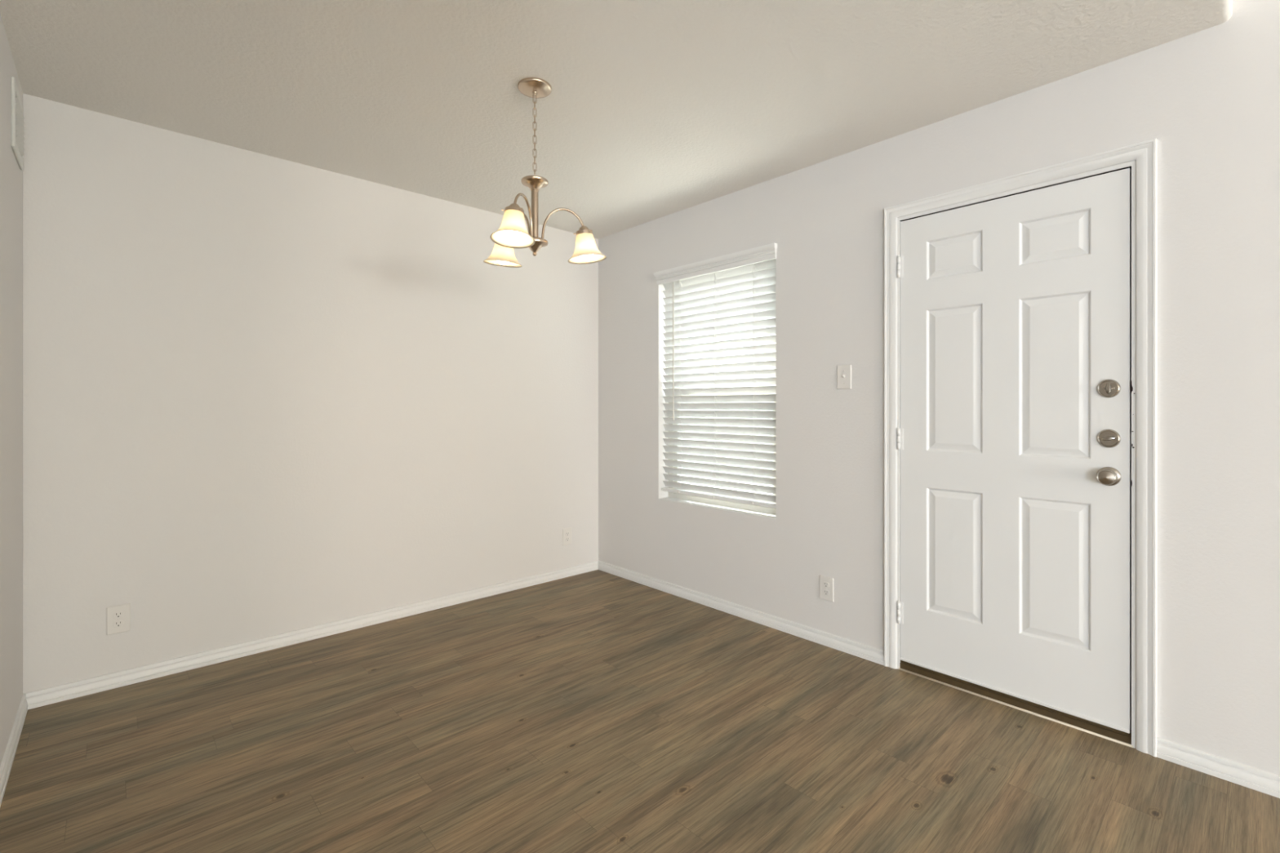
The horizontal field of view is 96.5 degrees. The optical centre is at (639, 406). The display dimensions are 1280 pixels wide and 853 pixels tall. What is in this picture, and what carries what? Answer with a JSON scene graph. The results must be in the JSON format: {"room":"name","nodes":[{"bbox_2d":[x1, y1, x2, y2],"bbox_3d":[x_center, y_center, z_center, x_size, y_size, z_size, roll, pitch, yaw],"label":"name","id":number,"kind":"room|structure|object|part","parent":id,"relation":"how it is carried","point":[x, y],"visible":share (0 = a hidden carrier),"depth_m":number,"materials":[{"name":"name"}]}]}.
{"room":"empty dining room","nodes":[
{"label":"empty dining room","id":0,"kind":"room"},
{"bbox_2d":[0,13,22,766],"bbox_3d":[-1.381,-0.226,1.024,0.120,3.050,3.258,0,0,-43],"label":"wall","id":1,"kind":"structure","parent":0,"point":[11,174],"depth_m":1.98,"materials":[{"name":"white paint"}]},
{"bbox_2d":[0,693,27,807],"bbox_3d":[-1.332,1.167,1.069,0.014,0.064,3.258,0,0,-43],"label":"baseboard","id":2,"kind":"structure","parent":1,"relation":"attached to","point":[11,747],"depth_m":1.95,"materials":[{"name":"white paint"}]},
{"bbox_2d":[10,76,24,170],"bbox_3d":[-2.276,-1.028,2.091,0.016,0.245,0.275,0,0,-43],"label":"air vent","id":3,"kind":"object","parent":1,"relation":"in","point":[17,117],"visible":1,"depth_m":2.04,"materials":[{"name":"paint"}]},
{"bbox_2d":[22,93,598,693],"bbox_3d":[-1.460,-0.226,3.249,3.021,3.050,0.120,0,0,-43],"label":"wall","id":4,"kind":"structure","parent":0,"point":[264,396],"depth_m":2.82,"materials":[{"name":"white paint"}]},
{"bbox_2d":[106,603,130,635],"bbox_3d":[-2.234,0.910,2.447,0.076,0.120,0.009,0,0,-43],"label":"wall outlet","id":5,"kind":"object","parent":4,"relation":"attached to","point":[117,617],"visible":1,"depth_m":2.44,"materials":[{"name":"white plastic"}]},
{"bbox_2d":[112,620,124,627],"bbox_3d":[-2.232,0.929,2.446,0.034,0.026,0.003,0,0,-43],"label":"receptacle","id":6,"kind":"object","parent":5,"relation":"attached to","point":[116,624],"depth_m":2.44,"materials":[{"name":"white plastic"}]},
{"bbox_2d":[112,611,124,618],"bbox_3d":[-2.232,0.890,2.446,0.034,0.026,0.003,0,0,-43],"label":"receptacle","id":7,"kind":"object","parent":5,"relation":"attached to","point":[116,615],"depth_m":2.44,"materials":[{"name":"white plastic"}]},
{"bbox_2d":[23,560,598,709],"bbox_3d":[-1.370,1.167,3.240,2.901,0.064,0.014,0,0,-43],"label":"baseboard","id":8,"kind":"structure","parent":4,"relation":"attached to","point":[42,697],"depth_m":2.82,"materials":[{"name":"white paint"}]},
{"bbox_2d":[562,527,571,546],"bbox_3d":[-0.513,0.916,4.034,0.076,0.120,0.009,0,0,-43],"label":"wall outlet","id":9,"kind":"object","parent":4,"relation":"attached to","point":[566,532],"visible":1,"depth_m":4.03,"materials":[{"name":"white plastic"}]},
{"bbox_2d":[0,0,1232,239],"bbox_3d":[-0.271,-1.496,2.047,2.901,0.510,3.258,0,0,-43],"label":"ceiling","id":10,"kind":"structure","parent":0,"point":[653,109],"depth_m":2.13,"materials":[{"name":"white paint"}]},
{"bbox_2d":[483,77,606,267],"bbox_3d":[-0.428,-0.910,2.254,0.510,0.663,0.484,0,0,-43],"label":"chandelier","id":11,"kind":"object","parent":10,"relation":"hanging from","point":[512,233],"visible":1,"depth_m":2.20,"materials":[{"name":"white glass"}]},
{"bbox_3d":[-0.565,-0.635,2.353,0.155,0.113,0.154,0,0,-43],"label":"lamp shade","id":12,"kind":"part","parent":11,"relation":"part of","materials":[{"name":"white glass"}]},
{"bbox_3d":[-0.562,-0.615,2.350,0.060,0.060,0.059,0,0,-43],"label":"bulb","id":13,"kind":"part","parent":11,"relation":"part of","materials":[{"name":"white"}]},
{"bbox_3d":[-0.448,-0.635,2.012,0.154,0.113,0.154,0,0,-43],"label":"lamp shade","id":14,"kind":"part","parent":11,"relation":"part of","materials":[{"name":"white glass"}]},
{"bbox_3d":[-0.447,-0.615,2.015,0.060,0.060,0.060,0,0,-43],"label":"bulb","id":15,"kind":"part","parent":11,"relation":"part of","materials":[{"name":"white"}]},
{"bbox_2d":[502,203,524,214],"bbox_3d":[-0.444,-0.700,2.019,0.077,0.040,0.077,0,0,-43],"label":"socket","id":16,"kind":"object","parent":11,"relation":"attached to","point":[513,208],"depth_m":1.99,"materials":[{"name":"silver metal"}]},
{"bbox_3d":[-0.429,-0.712,2.107,0.141,0.142,0.106,0,0,-43],"label":"arm","id":17,"kind":"part","parent":11,"relation":"part of","materials":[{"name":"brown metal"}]},
{"bbox_3d":[-0.492,-0.712,2.289,0.172,0.142,0.010,0,0,41],"label":"arm","id":18,"kind":"part","parent":11,"relation":"part of","materials":[{"name":"brown metal"}]},
{"bbox_3d":[-0.408,-0.743,2.216,0.032,0.199,0.032,0,0,-43],"label":"stem","id":19,"kind":"part","parent":11,"relation":"part of","materials":[{"name":"brown metal"}]},
{"bbox_3d":[-0.302,-0.712,2.251,0.172,0.142,0.010,0,0,-18],"label":"arm","id":20,"kind":"part","parent":11,"relation":"part of","materials":[{"name":"brown metal"}]},
{"bbox_2d":[573,225,592,235],"bbox_3d":[-0.221,-0.700,2.272,0.077,0.040,0.077,0,0,-43],"label":"socket","id":21,"kind":"object","parent":11,"relation":"attached to","point":[584,230],"depth_m":2.25,"materials":[{"name":"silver metal"}]},
{"bbox_3d":[-0.213,-0.615,2.279,0.060,0.060,0.060,0,0,-43],"label":"bulb","id":22,"kind":"part","parent":11,"relation":"part of","materials":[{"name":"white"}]},
{"bbox_3d":[-0.210,-0.635,2.280,0.154,0.113,0.155,0,0,-43],"label":"lamp shade","id":23,"kind":"part","parent":11,"relation":"part of","materials":[{"name":"white glass"}]},
{"bbox_2d":[0,569,1279,852],"bbox_3d":[1.211,1.249,-3.211,8.150,0.100,13.000,0,0,-43],"label":"floor","id":24,"kind":"structure","parent":0,"point":[597,711],"depth_m":1.95,"materials":[{"name":"wood"}]},
{"bbox_2d":[598,0,1279,775],"bbox_3d":[4.101,-0.226,-0.445,0.150,3.050,13.150,0,0,-43],"label":"wall","id":25,"kind":"structure","parent":0,"point":[1209,98],"depth_m":2.20,"materials":[{"name":"white paint"}]},
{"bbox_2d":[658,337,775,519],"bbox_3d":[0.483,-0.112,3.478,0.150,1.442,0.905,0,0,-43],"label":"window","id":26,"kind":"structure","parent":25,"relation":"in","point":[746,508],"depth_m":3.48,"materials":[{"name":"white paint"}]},
{"bbox_2d":[653,242,777,508],"bbox_3d":[0.439,-0.164,3.445,0.091,1.436,0.935,0,0,-43],"label":"window blind","id":27,"kind":"object","parent":26,"relation":"attached to","point":[724,292],"visible":0.87,"depth_m":3.41,"materials":[{"name":"white paint"}]},
{"bbox_3d":[0.264,-0.139,3.668,0.030,1.365,0.009,0,0,-43],"label":"ladder cord","id":28,"kind":"part","parent":27,"relation":"part of","materials":[{"name":"white fabric"}]},
{"bbox_3d":[0.460,-0.139,3.456,0.030,1.365,0.009,0,0,-43],"label":"ladder cord","id":29,"kind":"part","parent":27,"relation":"part of","materials":[{"name":"white fabric"}]},
{"bbox_3d":[0.458,0.545,3.458,0.046,0.018,0.894,0,0,-43],"label":"rail","id":30,"kind":"part","parent":27,"relation":"part of","materials":[{"name":"white paint"}]},
{"bbox_3d":[0.653,-0.139,3.246,0.030,1.365,0.009,0,0,-43],"label":"ladder cord","id":31,"kind":"part","parent":27,"relation":"part of","materials":[{"name":"white fabric"}]},
{"bbox_3d":[0.463,0.606,3.459,0.094,0.006,0.904,0,0,-43],"label":"sill","id":32,"kind":"part","parent":26,"relation":"part of","materials":[{"name":"white paint"}]},
{"bbox_3d":[0.506,0.233,3.498,0.020,0.677,0.811,0,0,-43],"label":"sash","id":33,"kind":"part","parent":26,"relation":"part of","materials":[{"name":"plastic"}]},
{"bbox_2d":[598,560,884,665],"bbox_3d":[0.411,1.167,3.438,0.014,0.064,2.138,0,0,-43],"label":"baseboard","id":34,"kind":"structure","parent":25,"relation":"attached to","point":[867,652],"depth_m":3.17,"materials":[{"name":"white paint"}]},
{"bbox_2d":[819,575,833,602],"bbox_3d":[0.937,0.913,2.871,0.009,0.120,0.076,0,0,-43],"label":"wall outlet","id":35,"kind":"object","parent":25,"relation":"attached to","point":[826,584],"visible":1,"depth_m":2.87,"materials":[{"name":"white plastic"}]},
{"bbox_2d":[822,589,829,595],"bbox_3d":[0.935,0.932,2.869,0.003,0.026,0.034,0,0,-43],"label":"receptacle","id":36,"kind":"object","parent":35,"relation":"attached to","point":[825,592],"depth_m":2.87,"materials":[{"name":"white plastic"}]},
{"bbox_2d":[822,582,829,587],"bbox_3d":[0.935,0.893,2.869,0.003,0.026,0.034,0,0,-43],"label":"receptacle","id":37,"kind":"object","parent":35,"relation":"attached to","point":[825,584],"depth_m":2.87,"materials":[{"name":"white plastic"}]},
{"bbox_2d":[836,364,851,389],"bbox_3d":[0.995,-0.146,2.797,0.024,0.120,0.075,0,0,-43],"label":"light switch","id":38,"kind":"object","parent":25,"relation":"attached to","point":[843,371],"visible":1,"depth_m":2.80,"materials":[{"name":"white plastic"}]},
{"bbox_2d":[897,160,1136,748],"bbox_3d":[1.490,0.146,2.339,0.197,2.113,0.924,0,0,-43],"label":"door","id":39,"kind":"structure","parent":25,"relation":"in","point":[1016,308],"depth_m":2.26,"materials":[{"name":"white paint"}]},
{"bbox_3d":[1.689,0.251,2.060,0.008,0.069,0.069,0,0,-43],"label":"knob","id":40,"kind":"part","parent":39,"relation":"part of","materials":[{"name":"silver metal"}]},
{"bbox_2d":[884,137,1156,757],"bbox_3d":[1.453,0.140,2.305,0.017,2.118,0.940,0,0,-43],"label":"door frame","id":41,"kind":"structure","parent":25,"relation":"attached to","point":[1144,153],"depth_m":1.99,"materials":[{"name":"white paint"}]},
{"bbox_2d":[1156,737,1279,798],"bbox_3d":[5.135,1.167,-1.687,0.014,0.064,9.922,0,0,-43],"label":"baseboard","id":42,"kind":"structure","parent":25,"relation":"attached to","point":[1265,782],"depth_m":1.85,"materials":[{"name":"white paint"}]},
{"label":"outside","id":43,"kind":"structure","parent":0,"visible":0},
{"bbox_2d":[680,466,773,495],"bbox_3d":[6.249,1.409,7.553,13.850,0.180,24.000,0,0,-43],"label":"ground","id":44,"kind":"structure","parent":43,"point":[680,467],"depth_m":10.13,"materials":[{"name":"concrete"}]},
{"bbox_2d":[680,360,775,470],"bbox_3d":[6.268,0.159,7.570,0.200,2.320,24.000,0,0,-43],"label":"wall","id":45,"kind":"structure","parent":44,"relation":"on","point":[766,360],"depth_m":12.18,"materials":[{"name":"brick"}]}
]}

